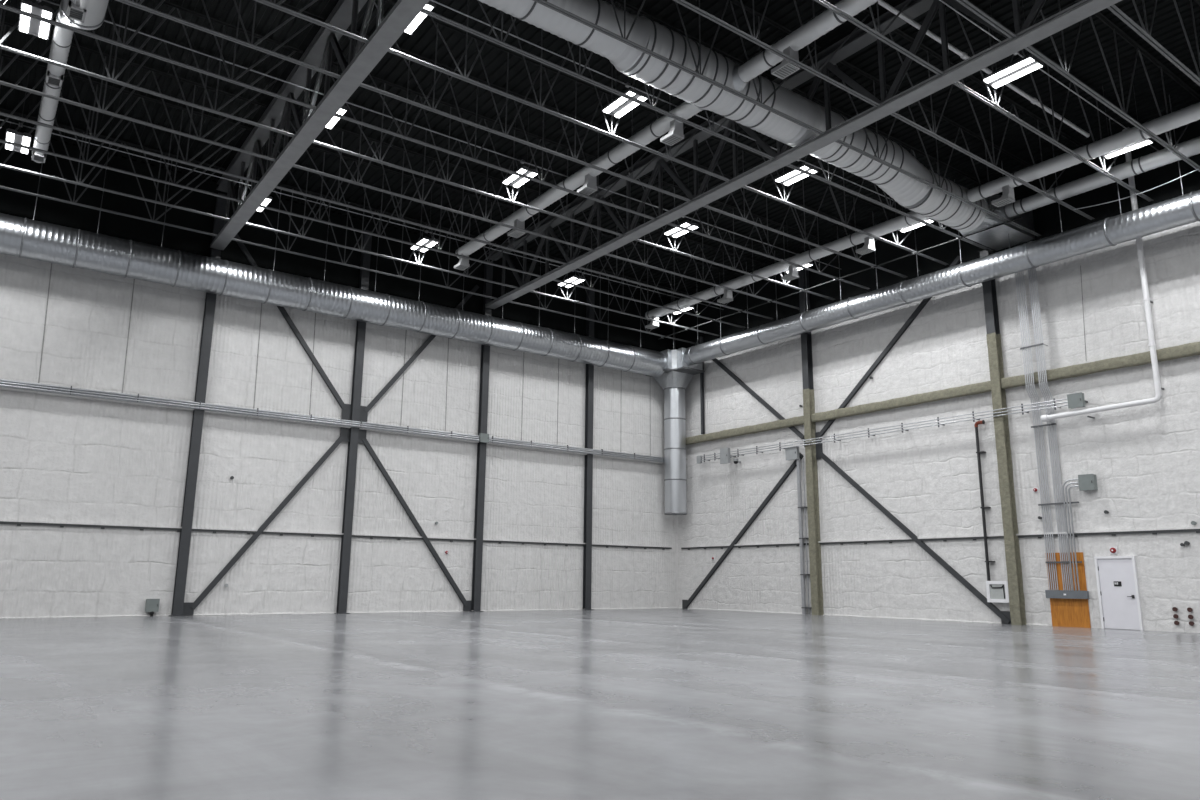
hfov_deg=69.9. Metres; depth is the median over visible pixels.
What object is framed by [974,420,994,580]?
standpipe
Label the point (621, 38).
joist
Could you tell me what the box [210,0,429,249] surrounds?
girder
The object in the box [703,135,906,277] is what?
joist
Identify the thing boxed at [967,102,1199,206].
spiral duct
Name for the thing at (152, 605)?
outlet box
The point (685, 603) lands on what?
brace
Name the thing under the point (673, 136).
air vent
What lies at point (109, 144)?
rod
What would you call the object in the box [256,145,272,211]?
light
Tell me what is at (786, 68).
air vent
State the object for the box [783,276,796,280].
grille
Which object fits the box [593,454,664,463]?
trim
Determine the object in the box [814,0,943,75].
joist
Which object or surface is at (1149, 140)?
light
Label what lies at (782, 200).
joist
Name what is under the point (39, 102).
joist
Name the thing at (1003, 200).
hood
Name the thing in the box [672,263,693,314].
light
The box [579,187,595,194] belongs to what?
grille
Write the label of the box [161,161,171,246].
rod
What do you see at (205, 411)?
beam
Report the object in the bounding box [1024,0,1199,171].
joist
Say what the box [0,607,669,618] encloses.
baseboard
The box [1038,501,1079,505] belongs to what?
channel
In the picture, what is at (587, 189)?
hood
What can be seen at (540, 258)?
rod
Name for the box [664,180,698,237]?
light
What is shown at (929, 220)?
light
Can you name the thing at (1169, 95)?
rod
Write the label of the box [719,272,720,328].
rod
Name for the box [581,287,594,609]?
steel column
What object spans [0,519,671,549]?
trim
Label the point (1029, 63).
light
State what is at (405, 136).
joist
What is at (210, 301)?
steel column
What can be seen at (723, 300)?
hood
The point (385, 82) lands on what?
joist
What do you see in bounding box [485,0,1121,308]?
girder
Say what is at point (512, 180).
light
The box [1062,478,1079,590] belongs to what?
conduit
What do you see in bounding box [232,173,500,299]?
joist
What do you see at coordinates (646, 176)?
joist
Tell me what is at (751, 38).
joist
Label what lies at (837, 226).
rod
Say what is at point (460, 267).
grille
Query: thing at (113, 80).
joist
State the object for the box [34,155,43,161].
grille
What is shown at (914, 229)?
rod
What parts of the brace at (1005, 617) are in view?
plate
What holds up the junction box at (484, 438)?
attached to the beam at (3, 383)
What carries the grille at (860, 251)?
attached to the spiral duct at (899, 222)
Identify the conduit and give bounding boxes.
[0,119,723,309]
[37,0,840,268]
[430,0,895,201]
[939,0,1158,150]
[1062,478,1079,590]
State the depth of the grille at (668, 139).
23.68 m
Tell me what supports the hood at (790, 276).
attached to the spiral duct at (899, 222)
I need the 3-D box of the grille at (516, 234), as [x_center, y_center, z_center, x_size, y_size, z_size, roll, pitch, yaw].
[-2.951,-5.840,30.311,0.340,0.014,0.490,9,-15,-35]
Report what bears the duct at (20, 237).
hanging from the rod
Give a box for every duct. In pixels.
[0,213,666,376]
[31,0,108,162]
[454,0,878,269]
[479,0,1034,250]
[645,211,928,328]
[646,314,704,514]
[683,190,1199,364]
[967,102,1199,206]
[1005,136,1199,216]
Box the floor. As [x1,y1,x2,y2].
[0,608,1199,799]
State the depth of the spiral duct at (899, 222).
33.53 m
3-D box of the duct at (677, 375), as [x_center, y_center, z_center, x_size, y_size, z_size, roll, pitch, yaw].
[3.723,-0.061,42.607,1.798,11.320,2.406,9,-15,-35]
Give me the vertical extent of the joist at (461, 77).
2.590 m
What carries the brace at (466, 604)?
attached to the steel column at (354, 411)
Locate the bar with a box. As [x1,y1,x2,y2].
[658,217,1021,338]
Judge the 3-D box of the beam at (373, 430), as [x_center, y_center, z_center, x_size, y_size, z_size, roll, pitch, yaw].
[-7.362,1.374,35.385,5.320,0.279,0.283,9,-15,-35]
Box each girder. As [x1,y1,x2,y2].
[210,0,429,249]
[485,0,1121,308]
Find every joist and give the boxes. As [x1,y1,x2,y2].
[0,0,283,161]
[0,0,302,136]
[0,0,324,109]
[0,20,266,183]
[0,53,251,202]
[0,84,234,220]
[0,108,224,236]
[116,0,340,78]
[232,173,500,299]
[245,159,519,288]
[254,0,368,43]
[259,135,543,276]
[275,113,568,264]
[293,88,594,250]
[312,61,623,235]
[335,28,655,219]
[359,0,691,201]
[388,0,731,181]
[421,0,775,159]
[509,247,694,343]
[530,236,719,335]
[533,0,825,134]
[553,222,745,327]
[579,207,772,319]
[605,192,799,309]
[635,175,835,299]
[667,156,869,289]
[673,0,880,106]
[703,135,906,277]
[742,143,947,264]
[786,88,992,251]
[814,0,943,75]
[835,60,1040,235]
[889,28,1094,219]
[953,0,1153,201]
[956,0,1016,38]
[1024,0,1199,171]
[1108,0,1199,85]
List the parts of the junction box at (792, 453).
lid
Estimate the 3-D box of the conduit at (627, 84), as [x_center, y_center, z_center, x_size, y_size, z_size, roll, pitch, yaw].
[-3.369,-8.991,19.790,41.250,0.080,0.100,9,-15,-35]
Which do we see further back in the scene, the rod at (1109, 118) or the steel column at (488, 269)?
the steel column at (488, 269)
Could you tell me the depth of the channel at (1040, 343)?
29.09 m
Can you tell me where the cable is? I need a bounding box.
[1073,168,1198,209]
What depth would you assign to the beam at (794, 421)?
39.57 m
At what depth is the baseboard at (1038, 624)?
33.09 m
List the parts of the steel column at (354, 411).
gusset plate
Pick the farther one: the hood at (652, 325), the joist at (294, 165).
the hood at (652, 325)
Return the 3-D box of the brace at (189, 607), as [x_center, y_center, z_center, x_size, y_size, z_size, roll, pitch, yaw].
[-12.073,4.340,31.329,5.176,6.734,0.105,9,-15,-35]
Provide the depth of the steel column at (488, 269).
36.75 m
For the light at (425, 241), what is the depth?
32.31 m
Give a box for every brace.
[183,435,344,614]
[234,234,346,409]
[362,437,471,610]
[364,285,478,412]
[682,454,803,608]
[695,342,803,439]
[817,256,961,437]
[818,452,1010,623]
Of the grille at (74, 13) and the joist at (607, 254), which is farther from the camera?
the joist at (607, 254)
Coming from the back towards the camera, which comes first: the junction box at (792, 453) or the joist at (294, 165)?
the junction box at (792, 453)
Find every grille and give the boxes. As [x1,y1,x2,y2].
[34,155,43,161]
[48,77,59,85]
[69,8,82,19]
[455,265,467,269]
[509,231,523,237]
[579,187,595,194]
[662,135,682,144]
[719,299,730,303]
[773,64,797,78]
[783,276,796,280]
[857,249,873,254]
[994,199,1013,206]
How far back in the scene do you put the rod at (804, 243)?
36.60 m
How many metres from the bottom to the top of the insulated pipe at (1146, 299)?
9.060 m
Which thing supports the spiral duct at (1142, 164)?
attached to the duct at (910, 193)
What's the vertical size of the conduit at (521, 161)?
0.080 m
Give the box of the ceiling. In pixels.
[0,0,1199,300]
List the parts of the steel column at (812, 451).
gusset plate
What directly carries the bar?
attached to the joist at (519, 248)
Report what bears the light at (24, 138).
hanging from the ceiling
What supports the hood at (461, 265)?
attached to the spiral duct at (828, 20)
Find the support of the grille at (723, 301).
attached to the spiral duct at (899, 222)
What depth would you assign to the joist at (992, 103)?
23.50 m
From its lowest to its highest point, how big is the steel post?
4.972 m
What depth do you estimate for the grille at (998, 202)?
26.82 m
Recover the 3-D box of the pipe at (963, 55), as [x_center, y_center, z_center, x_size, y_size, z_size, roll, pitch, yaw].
[7.967,-9.306,21.429,17.630,0.148,0.156,9,-15,-35]
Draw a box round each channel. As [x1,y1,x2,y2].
[1020,343,1047,349]
[1031,423,1055,427]
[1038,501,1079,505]
[1046,561,1081,562]
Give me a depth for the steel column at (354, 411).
33.56 m
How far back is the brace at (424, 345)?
35.55 m
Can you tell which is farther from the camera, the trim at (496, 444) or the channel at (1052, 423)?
the trim at (496, 444)
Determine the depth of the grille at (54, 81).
21.72 m
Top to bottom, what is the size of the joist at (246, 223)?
2.590 m
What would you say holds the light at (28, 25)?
hanging from the ceiling
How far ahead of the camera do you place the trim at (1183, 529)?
30.37 m
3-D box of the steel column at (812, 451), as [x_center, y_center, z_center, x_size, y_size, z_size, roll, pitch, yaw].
[9.017,1.298,36.619,0.366,15.300,0.840,9,-15,-35]
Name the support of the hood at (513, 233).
attached to the spiral duct at (828, 20)
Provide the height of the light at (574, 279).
2.196 m
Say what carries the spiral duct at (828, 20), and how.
attached to the duct at (910, 193)
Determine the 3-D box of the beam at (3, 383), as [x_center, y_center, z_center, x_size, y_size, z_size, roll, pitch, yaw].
[-9.971,0.852,33.282,33.450,0.290,0.080,9,-15,-35]
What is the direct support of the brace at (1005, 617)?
attached to the steel column at (812, 451)
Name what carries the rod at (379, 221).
hanging from the ceiling
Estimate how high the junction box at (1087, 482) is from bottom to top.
0.504 m
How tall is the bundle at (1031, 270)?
11.230 m
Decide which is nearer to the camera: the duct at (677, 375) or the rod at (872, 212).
the rod at (872, 212)
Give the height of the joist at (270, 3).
2.590 m
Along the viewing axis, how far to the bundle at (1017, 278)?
28.85 m
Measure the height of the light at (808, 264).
2.196 m
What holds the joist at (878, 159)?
attached to the girder at (1028, 34)
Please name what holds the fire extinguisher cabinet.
attached to the wall at (1144, 460)
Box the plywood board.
[1045,552,1090,627]
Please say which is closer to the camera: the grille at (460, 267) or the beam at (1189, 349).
the beam at (1189, 349)
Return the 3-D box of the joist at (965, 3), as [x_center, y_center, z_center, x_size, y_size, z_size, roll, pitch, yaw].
[4.765,-9.972,16.085,10.930,2.590,0.134,9,-15,-35]
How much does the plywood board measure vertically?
2.330 m
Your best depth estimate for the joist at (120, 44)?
20.41 m
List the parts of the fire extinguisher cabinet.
glass panel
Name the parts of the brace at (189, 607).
plate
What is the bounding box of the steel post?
[700,336,704,433]
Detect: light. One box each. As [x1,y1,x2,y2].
[4,75,31,154]
[18,0,53,39]
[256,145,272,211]
[325,41,347,128]
[404,12,426,34]
[410,194,438,251]
[424,1,435,10]
[502,113,537,187]
[557,231,584,287]
[602,79,648,118]
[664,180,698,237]
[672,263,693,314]
[774,163,818,185]
[784,223,813,272]
[898,207,934,232]
[982,0,1043,88]
[1101,73,1153,158]
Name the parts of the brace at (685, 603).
plate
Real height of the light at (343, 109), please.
2.196 m
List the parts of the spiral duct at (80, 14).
outlet frame, outlet frame, outlet frame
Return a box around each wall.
[0,127,677,616]
[676,120,1199,632]
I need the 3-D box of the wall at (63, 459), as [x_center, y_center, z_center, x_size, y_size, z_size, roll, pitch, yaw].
[-14.905,-0.476,30.465,46.500,15.800,0.310,9,-15,-35]
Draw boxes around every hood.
[454,262,469,269]
[508,229,524,237]
[577,184,596,195]
[645,323,658,328]
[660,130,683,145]
[717,297,732,303]
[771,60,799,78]
[781,273,798,280]
[856,245,874,254]
[991,195,1014,206]
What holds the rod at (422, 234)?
hanging from the ceiling
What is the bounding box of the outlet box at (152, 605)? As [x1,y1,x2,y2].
[145,599,159,615]
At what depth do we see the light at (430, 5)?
18.88 m
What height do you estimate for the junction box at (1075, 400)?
0.464 m
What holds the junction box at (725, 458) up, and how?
attached to the wall at (1144, 460)
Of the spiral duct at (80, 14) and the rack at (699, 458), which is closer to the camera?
the spiral duct at (80, 14)
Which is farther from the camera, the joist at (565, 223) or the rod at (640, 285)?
the rod at (640, 285)
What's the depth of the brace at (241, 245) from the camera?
33.08 m
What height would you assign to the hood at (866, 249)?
0.100 m
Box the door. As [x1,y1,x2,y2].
[1094,556,1143,630]
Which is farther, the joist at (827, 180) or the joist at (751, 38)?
the joist at (827, 180)
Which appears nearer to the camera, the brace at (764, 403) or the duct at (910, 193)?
the duct at (910, 193)
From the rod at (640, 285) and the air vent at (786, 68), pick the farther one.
the rod at (640, 285)
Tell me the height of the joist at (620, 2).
2.590 m
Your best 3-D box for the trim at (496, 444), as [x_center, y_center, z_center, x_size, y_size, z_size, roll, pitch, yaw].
[-2.798,2.105,38.660,5.290,0.278,0.283,9,-15,-35]
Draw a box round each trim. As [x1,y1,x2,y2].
[0,387,193,410]
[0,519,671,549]
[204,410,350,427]
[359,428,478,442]
[487,443,586,454]
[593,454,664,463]
[681,527,1199,549]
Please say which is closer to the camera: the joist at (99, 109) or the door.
the joist at (99, 109)
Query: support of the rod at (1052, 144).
hanging from the ceiling
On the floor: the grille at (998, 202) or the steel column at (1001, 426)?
the steel column at (1001, 426)
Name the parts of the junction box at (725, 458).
lid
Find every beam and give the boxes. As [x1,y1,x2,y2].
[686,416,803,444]
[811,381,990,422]
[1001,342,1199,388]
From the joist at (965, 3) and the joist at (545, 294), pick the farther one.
the joist at (545, 294)
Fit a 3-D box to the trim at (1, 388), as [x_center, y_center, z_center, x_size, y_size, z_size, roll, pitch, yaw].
[-18.964,-0.483,27.060,11.420,0.280,0.283,9,-15,-35]
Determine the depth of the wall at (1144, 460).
31.37 m
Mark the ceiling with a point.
(1088, 65)
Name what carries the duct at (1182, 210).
hanging from the rod at (804, 243)
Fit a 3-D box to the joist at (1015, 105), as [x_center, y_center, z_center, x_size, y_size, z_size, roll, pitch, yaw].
[11.867,-7.940,25.458,10.975,2.594,0.134,9,-15,-35]
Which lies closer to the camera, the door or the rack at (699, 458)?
the door
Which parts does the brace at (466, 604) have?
plate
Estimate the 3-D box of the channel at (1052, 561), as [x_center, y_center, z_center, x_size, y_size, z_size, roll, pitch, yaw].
[14.956,5.229,27.677,0.135,0.054,1.140,9,-15,-35]
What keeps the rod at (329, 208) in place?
hanging from the ceiling
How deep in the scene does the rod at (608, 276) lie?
41.50 m
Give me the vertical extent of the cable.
0.194 m
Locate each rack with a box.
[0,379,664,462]
[697,398,1067,463]
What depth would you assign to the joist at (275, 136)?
30.92 m
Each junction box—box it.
[479,433,488,442]
[720,447,735,463]
[785,446,800,460]
[1067,392,1087,408]
[1078,474,1097,490]
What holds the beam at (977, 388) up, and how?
attached to the wall at (1144, 460)
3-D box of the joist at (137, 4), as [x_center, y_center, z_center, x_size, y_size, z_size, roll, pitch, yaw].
[-10.634,-9.746,17.863,10.870,2.590,0.134,9,-15,-35]
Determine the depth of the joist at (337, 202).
29.46 m
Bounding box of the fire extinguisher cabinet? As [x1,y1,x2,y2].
[986,581,1008,602]
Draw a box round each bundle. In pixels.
[1015,271,1058,589]
[1028,268,1071,589]
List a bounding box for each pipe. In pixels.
[878,0,1089,136]
[1041,129,1163,421]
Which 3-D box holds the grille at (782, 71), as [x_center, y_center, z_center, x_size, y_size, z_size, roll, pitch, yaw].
[4.422,-7.832,20.479,0.340,0.014,0.490,9,-15,-35]
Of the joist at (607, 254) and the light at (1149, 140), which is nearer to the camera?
the light at (1149, 140)
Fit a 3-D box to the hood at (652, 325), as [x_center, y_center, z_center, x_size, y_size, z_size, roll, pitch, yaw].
[2.456,-3.472,40.408,0.400,0.100,0.550,9,-15,-35]
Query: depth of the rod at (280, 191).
32.38 m
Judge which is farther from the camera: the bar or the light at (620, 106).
the bar
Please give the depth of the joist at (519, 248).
40.41 m
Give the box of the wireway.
[1045,590,1088,598]
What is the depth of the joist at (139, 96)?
25.83 m
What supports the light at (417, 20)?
hanging from the ceiling
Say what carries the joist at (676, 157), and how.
attached to the girder at (1028, 34)
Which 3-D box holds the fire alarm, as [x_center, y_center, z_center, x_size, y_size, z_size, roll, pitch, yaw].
[15.866,4.650,26.565,0.105,0.212,0.204,9,-15,-35]
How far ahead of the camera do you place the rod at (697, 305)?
41.94 m
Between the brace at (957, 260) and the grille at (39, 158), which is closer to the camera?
the grille at (39, 158)
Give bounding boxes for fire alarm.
[1109,547,1117,553]
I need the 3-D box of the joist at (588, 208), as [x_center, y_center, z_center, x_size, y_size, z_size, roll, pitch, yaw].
[3.528,-5.688,36.577,10.975,2.594,0.134,9,-15,-35]
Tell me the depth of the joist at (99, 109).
23.02 m
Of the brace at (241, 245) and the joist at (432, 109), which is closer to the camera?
the joist at (432, 109)
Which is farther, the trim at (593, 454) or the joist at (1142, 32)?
the trim at (593, 454)
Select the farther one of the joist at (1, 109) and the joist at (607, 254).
the joist at (607, 254)
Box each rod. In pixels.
[33,163,42,219]
[97,144,109,232]
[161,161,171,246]
[273,191,280,269]
[324,208,329,279]
[375,221,379,287]
[419,234,422,296]
[539,258,540,326]
[608,276,608,319]
[640,285,640,347]
[697,305,697,342]
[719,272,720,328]
[804,243,807,310]
[837,226,840,297]
[872,212,877,288]
[914,229,917,273]
[1052,144,1061,232]
[1109,118,1121,213]
[1169,95,1183,194]
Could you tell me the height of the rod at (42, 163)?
3.346 m
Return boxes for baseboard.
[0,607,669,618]
[680,608,1047,625]
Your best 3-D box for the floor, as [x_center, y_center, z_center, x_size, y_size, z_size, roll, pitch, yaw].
[-1.864,3.860,11.325,46.500,0.300,44.000,9,-15,-35]
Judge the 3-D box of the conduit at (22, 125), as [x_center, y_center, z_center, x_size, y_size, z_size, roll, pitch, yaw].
[-10.660,-7.022,29.511,41.250,0.080,0.100,9,-15,-35]
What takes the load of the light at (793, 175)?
hanging from the ceiling
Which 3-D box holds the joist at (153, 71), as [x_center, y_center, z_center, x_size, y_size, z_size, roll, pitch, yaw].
[-14.803,-8.619,23.422,10.870,2.590,0.134,9,-15,-35]
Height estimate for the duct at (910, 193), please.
1.736 m
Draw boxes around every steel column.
[169,193,226,615]
[334,230,371,613]
[470,261,492,611]
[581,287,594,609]
[798,267,823,614]
[980,249,1026,624]

